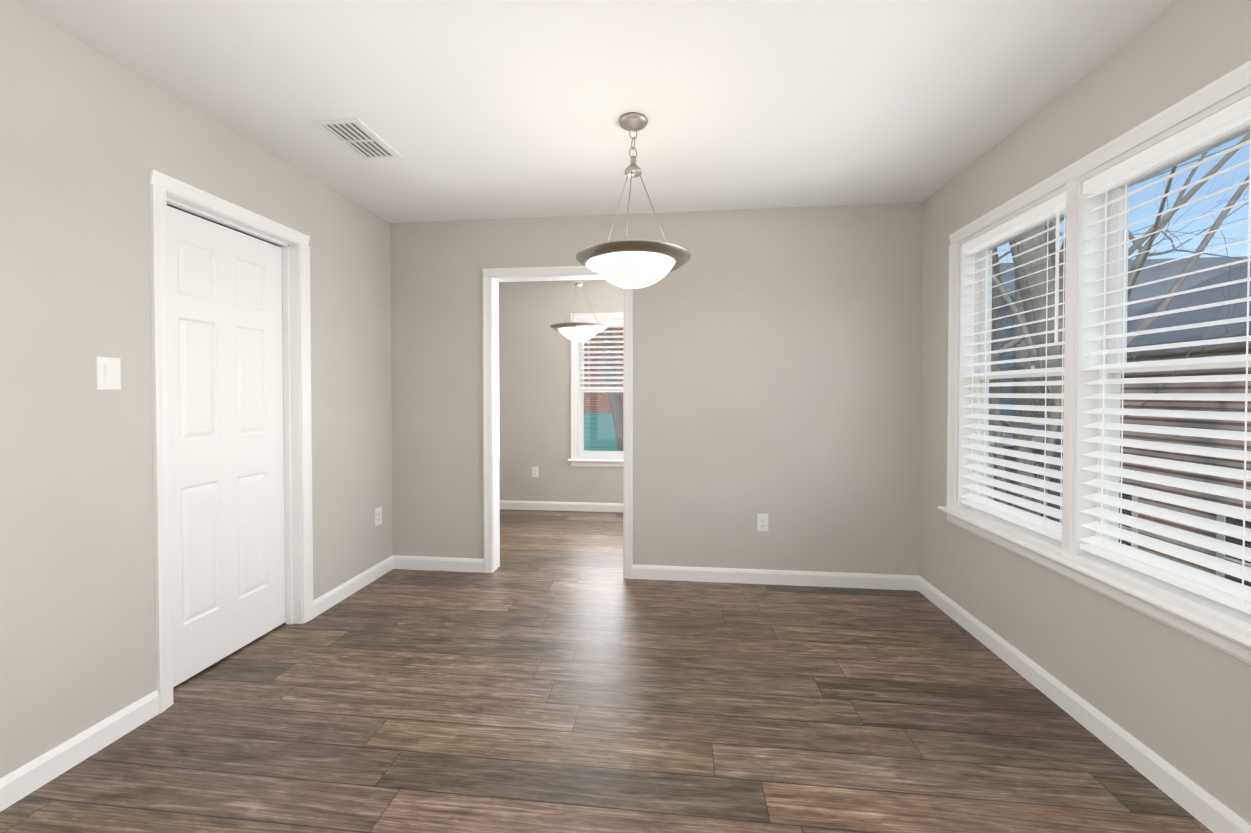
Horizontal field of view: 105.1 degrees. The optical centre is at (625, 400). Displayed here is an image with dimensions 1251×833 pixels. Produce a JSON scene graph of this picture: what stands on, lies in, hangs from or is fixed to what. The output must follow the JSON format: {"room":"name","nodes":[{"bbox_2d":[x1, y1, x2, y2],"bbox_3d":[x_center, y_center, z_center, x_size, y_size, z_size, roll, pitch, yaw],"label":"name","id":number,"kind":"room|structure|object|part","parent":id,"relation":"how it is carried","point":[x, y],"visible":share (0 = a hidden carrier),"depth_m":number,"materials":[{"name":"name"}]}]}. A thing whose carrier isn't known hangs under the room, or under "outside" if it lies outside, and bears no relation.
{"room":"empty dining room","nodes":[
{"label":"empty dining room","id":0,"kind":"room"},
{"bbox_2d":[0,0,392,777],"bbox_3d":[-1.964,0.007,1.106,0.120,2.440,4.850,0,1,6],"label":"wall","id":1,"kind":"structure","parent":0,"point":[90,136],"depth_m":1.68,"materials":[{"name":"beige paint"}]},
{"bbox_2d":[0,690,159,811],"bbox_3d":[-1.980,1.192,0.343,0.014,0.092,3.054,0,1,6],"label":"baseboard","id":2,"kind":"structure","parent":1,"relation":"attached to","point":[21,782],"depth_m":1.60,"materials":[{"name":"white wood"}]},
{"bbox_2d":[96,357,120,389],"bbox_3d":[-1.833,-0.094,1.702,0.012,0.117,0.072,0,1,6],"label":"light switch","id":3,"kind":"object","parent":1,"relation":"attached to","point":[108,373],"visible":1,"depth_m":1.70,"materials":[{"name":"white plastic"}]},
{"bbox_2d":[149,169,312,713],"bbox_3d":[-1.833,0.161,2.244,0.138,2.100,0.787,0,1,6],"label":"closet door","id":4,"kind":"structure","parent":1,"relation":"in","point":[231,419],"depth_m":2.23,"materials":[{"name":"white wood"}]},
{"bbox_2d":[313,556,392,617],"bbox_3d":[-1.692,1.154,3.025,0.014,0.092,0.769,0,1,6],"label":"baseboard","id":5,"kind":"structure","parent":1,"relation":"attached to","point":[333,597],"depth_m":2.95,"materials":[{"name":"white wood"}]},
{"bbox_2d":[375,507,381,526],"bbox_3d":[-1.671,0.787,3.243,0.008,0.117,0.072,0,1,6],"label":"outlet","id":6,"kind":"object","parent":1,"relation":"attached to","point":[378,514],"visible":1,"depth_m":3.23,"materials":[{"name":"white plastic"}]},
{"bbox_2d":[167,204,276,245],"bbox_3d":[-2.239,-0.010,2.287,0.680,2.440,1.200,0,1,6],"label":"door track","id":7,"kind":"structure","parent":0,"point":[219,224],"depth_m":2.83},
{"bbox_2d":[499,279,622,502],"bbox_3d":[-0.010,-0.050,5.075,4.156,2.440,0.150,0,1,6],"label":"wall","id":8,"kind":"structure","parent":0,"point":[534,388],"depth_m":5.09,"materials":[{"name":"beige paint"}]},
{"bbox_2d":[532,466,537,477],"bbox_3d":[-0.965,0.765,5.110,0.072,0.117,0.008,0,1,6],"label":"outlet","id":9,"kind":"object","parent":8,"relation":"attached to","point":[534,469],"visible":1,"depth_m":5.11,"materials":[{"name":"white plastic"}]},
{"bbox_2d":[500,500,622,511],"bbox_3d":[0.041,1.125,5.004,4.036,0.092,0.014,0,1,6],"label":"baseboard","id":10,"kind":"structure","parent":8,"relation":"attached to","point":[564,506],"depth_m":5.08,"materials":[{"name":"white wood"}]},
{"bbox_2d":[568,312,622,467],"bbox_3d":[-0.120,-0.106,5.058,0.955,1.617,0.205,0,1,6],"label":"room window","id":11,"kind":"structure","parent":8,"relation":"in","point":[578,456],"depth_m":5.05,"materials":[{"name":"white plastic"}]},
{"bbox_2d":[579,320,622,391],"bbox_3d":[-0.121,-0.460,5.040,0.739,0.749,0.069,0,1,6],"label":"window blind","id":12,"kind":"object","parent":11,"relation":"attached to","point":[619,323],"visible":0.5,"depth_m":5.05,"materials":[{"name":"white plastic"}]},
{"bbox_3d":[-0.114,-0.120,5.113,0.747,1.432,0.066,0,1,6],"label":"window sash","id":13,"kind":"part","parent":11,"relation":"part of","materials":[{"name":"white"}]},
{"bbox_2d":[550,280,606,341],"bbox_3d":[-0.418,-0.893,4.278,0.506,0.731,0.506,0,1,6],"label":"light","id":14,"kind":"object","parent":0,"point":[600,327],"depth_m":4.16,"materials":[{"name":"white glass"}]},
{"bbox_3d":[-0.418,-0.588,4.282,0.376,0.120,0.376,0,1,6],"label":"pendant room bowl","id":15,"kind":"part","parent":14,"relation":"part of","materials":[{"name":"white glass"}]},
{"bbox_2d":[14,0,1180,223],"bbox_3d":[-0.423,-1.283,1.830,4.586,0.120,6.655,0,1,6],"label":"ceiling","id":16,"kind":"structure","parent":0,"point":[490,108],"depth_m":1.86,"materials":[{"name":"white paint"}]},
{"bbox_2d":[312,118,401,159],"bbox_3d":[-1.252,-1.226,2.262,0.215,0.007,0.340,0,1,6],"label":"ceiling vent","id":17,"kind":"object","parent":16,"relation":"in","point":[372,135],"visible":1,"depth_m":2.24,"materials":[{"name":"white metal"}]},
{"bbox_2d":[322,123,389,156],"bbox_3d":[-1.252,-1.228,2.262,0.193,0.001,0.318,0,1,6],"label":"vent duct","id":18,"kind":"object","parent":17,"relation":"attached to","point":[358,139],"visible":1,"depth_m":2.25,"materials":[{"name":"grey metal"}]},
{"bbox_2d":[576,112,690,288],"bbox_3d":[0.034,-0.862,2.106,0.506,0.731,0.506,0,1,6],"label":"pendant light","id":19,"kind":"object","parent":16,"relation":"hanging from","point":[632,263],"visible":1,"depth_m":2.00,"materials":[{"name":"white glass"}]},
{"bbox_3d":[0.034,-0.556,2.110,0.376,0.120,0.376,0,1,6],"label":"lamp shade","id":20,"kind":"part","parent":19,"relation":"part of","materials":[{"name":"white glass"}]},
{"bbox_2d":[0,509,1212,832],"bbox_3d":[-0.423,1.266,1.866,4.586,0.100,6.655,0,1,6],"label":"floor","id":21,"kind":"structure","parent":0,"point":[554,671],"depth_m":1.79,"materials":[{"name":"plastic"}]},
{"bbox_2d":[390,202,922,574],"bbox_3d":[-0.202,-0.024,3.295,4.156,2.440,0.120,0,1,6],"label":"wall","id":22,"kind":"structure","parent":0,"point":[777,365],"depth_m":3.14,"materials":[{"name":"beige paint"}]},
{"bbox_2d":[392,555,483,572],"bbox_3d":[-1.319,1.149,3.365,0.682,0.092,0.014,0,1,6],"label":"baseboard","id":23,"kind":"structure","parent":22,"relation":"attached to","point":[440,563],"depth_m":3.36,"materials":[{"name":"white wood"}]},
{"bbox_2d":[483,266,632,578],"bbox_3d":[-0.460,0.145,3.325,1.033,2.100,0.156,0,1,6],"label":"door frame","id":24,"kind":"structure","parent":22,"relation":"attached to","point":[489,274],"depth_m":3.30,"materials":[{"name":"white wood"}]},
{"bbox_2d":[757,513,767,531],"bbox_3d":[0.895,0.798,3.125,0.072,0.117,0.008,0,1,6],"label":"outlet","id":25,"kind":"object","parent":22,"relation":"attached to","point":[762,522],"visible":1,"depth_m":3.12,"materials":[{"name":"white plastic"}]},
{"bbox_2d":[632,565,918,590],"bbox_3d":[0.952,1.152,3.121,1.821,0.092,0.014,0,1,6],"label":"baseboard","id":26,"kind":"structure","parent":22,"relation":"attached to","point":[798,578],"depth_m":3.11,"materials":[{"name":"white wood"}]},
{"bbox_2d":[919,0,1250,823],"bbox_3d":[1.783,0.000,1.611,0.150,2.440,6.655,0,1,6],"label":"wall","id":27,"kind":"structure","parent":0,"point":[1177,698],"depth_m":1.75,"materials":[{"name":"beige paint"}]},
{"bbox_2d":[918,575,1250,832],"bbox_3d":[1.605,1.187,0.740,0.014,0.092,4.610,0,1,6],"label":"baseboard","id":28,"kind":"structure","parent":27,"relation":"attached to","point":[1203,806],"depth_m":1.69,"materials":[{"name":"white wood"}]},
{"bbox_2d":[937,60,1250,664],"bbox_3d":[1.785,-0.106,1.891,0.205,1.605,1.626,0,1,6],"label":"window","id":29,"kind":"structure","parent":27,"relation":"in","point":[1088,195],"depth_m":1.78,"materials":[{"name":"white plastic"}]},
{"bbox_2d":[961,191,1065,541],"bbox_3d":[1.811,-0.136,2.245,0.071,1.397,0.701,0,1,6],"label":"window blind","id":30,"kind":"object","parent":29,"relation":"attached to","point":[1050,206],"depth_m":2.26,"materials":[{"name":"white plastic"}]},
{"bbox_3d":[1.878,-0.125,2.238,0.066,1.420,0.709,0,1,6],"label":"window sash","id":31,"kind":"part","parent":29,"relation":"part of","materials":[{"name":"white plastic"}]},
{"bbox_2d":[1080,95,1250,613],"bbox_3d":[1.732,-0.125,1.508,0.071,1.397,0.637,0,1,6],"label":"window blind","id":32,"kind":"object","parent":29,"relation":"attached to","point":[1096,381],"depth_m":1.56,"materials":[{"name":"white plastic"}]},
{"bbox_3d":[1.799,-0.114,1.501,0.066,1.420,0.645,0,1,6],"label":"window sash","id":33,"kind":"part","parent":29,"relation":"part of","materials":[{"name":"white plastic"}]},
{"label":"outside","id":34,"kind":"structure","parent":0,"visible":0},
{"bbox_2d":[584,266,1010,450],"bbox_3d":[-0.041,-5.564,7.065,17.280,19.918,16.633,0,1,6],"label":"tree","id":35,"kind":"object","parent":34,"point":[615,398],"depth_m":8.66,"materials":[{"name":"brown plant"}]},
{"bbox_2d":[1044,166,1176,312],"bbox_3d":[3.198,-4.852,5.555,10.190,18.549,12.870,0,1,6],"label":"tree","id":36,"kind":"object","parent":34,"point":[1053,235],"depth_m":5.95,"materials":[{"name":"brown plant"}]},
{"bbox_2d":[992,256,1250,315],"bbox_3d":[16.599,-3.154,16.461,9.300,3.320,9.400,0,1,6],"label":"house roof","id":37,"kind":"structure","parent":34,"point":[1167,284],"depth_m":15.14,"materials":[{"name":"grey"}]},
{"bbox_2d":[1009,151,1248,483],"bbox_3d":[0.722,-9.216,5.089,22.882,27.300,19.195,0,1,6],"label":"tree","id":38,"kind":"object","parent":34,"point":[1032,280],"depth_m":4.60,"materials":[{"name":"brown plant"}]},
{"bbox_2d":[1127,263,1250,355],"bbox_3d":[14.223,-2.005,6.071,8.800,2.320,11.200,0,1,6],"label":"house roof","id":39,"kind":"structure","parent":34,"point":[1178,300],"depth_m":9.60,"materials":[{"name":"grey"}]},
{"bbox_3d":[15.041,4.328,18.446,110.000,0.300,120.000,0,1,6],"label":"ground","id":40,"kind":"structure","parent":34,"visible":0},
{"bbox_2d":[584,413,617,450],"bbox_3d":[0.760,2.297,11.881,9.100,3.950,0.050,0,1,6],"label":"house","id":41,"kind":"structure","parent":40,"relation":"on","point":[604,426],"depth_m":11.99,"materials":[{"name":"teal"}]},
{"bbox_2d":[584,327,622,412],"bbox_3d":[1.190,-0.085,15.849,9.000,8.600,8.000,0,1,6],"label":"house","id":42,"kind":"structure","parent":40,"relation":"on","point":[599,401],"depth_m":12.02,"materials":[{"name":"brick"}]},
{"bbox_2d":[989,351,1061,521],"bbox_3d":[16.599,1.305,16.525,8.500,5.800,8.600,0,1,6],"label":"house","id":43,"kind":"structure","parent":40,"relation":"on","point":[1007,389],"depth_m":15.15,"materials":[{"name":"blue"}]},
{"bbox_2d":[991,290,1013,348],"bbox_3d":[16.599,-3.094,16.462,8.500,3.000,8.600,0,1,6],"label":"gable","id":44,"kind":"object","parent":43,"relation":"on","point":[1001,314],"depth_m":15.43,"materials":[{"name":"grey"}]},
{"bbox_2d":[988,365,1047,517],"bbox_3d":[11.379,1.287,17.086,2.000,4.720,8.000,0,1,6],"label":"trim","id":45,"kind":"structure","parent":43,"relation":"attached to","point":[992,454],"depth_m":13.15,"materials":[{"name":"white"}]},
{"bbox_2d":[1031,377,1044,516],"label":"window","id":46,"kind":"structure","parent":43,"relation":"attached to","point":[1038,401],"depth_m":13.97,"materials":[{"name":"grey glass"}]},
{"bbox_2d":[992,201,1208,313],"bbox_3d":[6.971,-5.171,12.868,13.247,18.968,17.141,0,1,6],"label":"tree","id":47,"kind":"object","parent":40,"relation":"on","point":[1064,280],"depth_m":11.05,"materials":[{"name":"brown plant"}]},
{"bbox_2d":[989,170,1248,511],"bbox_3d":[8.425,-6.342,8.848,20.521,21.451,19.170,0,1,6],"label":"tree","id":48,"kind":"object","parent":40,"relation":"on","point":[1018,353],"depth_m":8.06,"materials":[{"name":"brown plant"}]},
{"bbox_2d":[989,132,1249,506],"bbox_3d":[5.175,-2.395,5.715,11.493,13.623,10.552,0,1,6],"label":"tree","id":49,"kind":"object","parent":40,"relation":"on","point":[1166,217],"depth_m":5.15,"materials":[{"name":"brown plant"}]},
{"bbox_2d":[992,175,1248,515],"bbox_3d":[4.634,-1.936,4.732,9.992,12.729,8.437,0,1,6],"label":"tree","id":50,"kind":"object","parent":40,"relation":"on","point":[1144,324],"depth_m":4.08,"materials":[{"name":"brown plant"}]},
{"bbox_2d":[992,146,1248,334],"bbox_3d":[10.998,-7.994,13.296,18.360,24.602,22.114,0,1,6],"label":"tree","id":51,"kind":"object","parent":40,"relation":"on","point":[1008,310],"depth_m":10.73,"materials":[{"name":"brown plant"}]},
{"bbox_2d":[991,215,1250,504],"bbox_3d":[6.473,-3.769,9.157,11.637,16.262,16.402,0,1,6],"label":"tree","id":52,"kind":"object","parent":40,"relation":"on","point":[995,401],"depth_m":9.09,"materials":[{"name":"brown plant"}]},
{"bbox_2d":[1061,346,1250,577],"bbox_3d":[14.223,1.705,6.124,8.120,5.300,10.520,0,1,6],"label":"house","id":53,"kind":"structure","parent":40,"relation":"on","point":[1202,386],"depth_m":8.95,"materials":[{"name":"beige brick"}]},
{"bbox_2d":[1119,492,1131,545],"bbox_3d":[10.658,2.693,10.445,0.050,1.500,0.900,0,1,6],"label":"house window","id":54,"kind":"structure","parent":53,"relation":"attached to","point":[1124,495],"depth_m":10.15,"materials":[{"name":"grey glass"}]},
{"bbox_3d":[14.223,1.705,6.124,8.120,5.300,10.520,0,1,6],"label":"white trim of the house","id":55,"kind":"part","parent":53,"relation":"part of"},
{"bbox_2d":[1225,516,1250,586],"bbox_3d":[10.380,2.730,7.860,0.050,1.500,0.900,0,1,6],"label":"house window","id":56,"kind":"structure","parent":53,"relation":"attached to","point":[1237,522],"depth_m":8.13,"materials":[{"name":"grey glass"}]}
]}

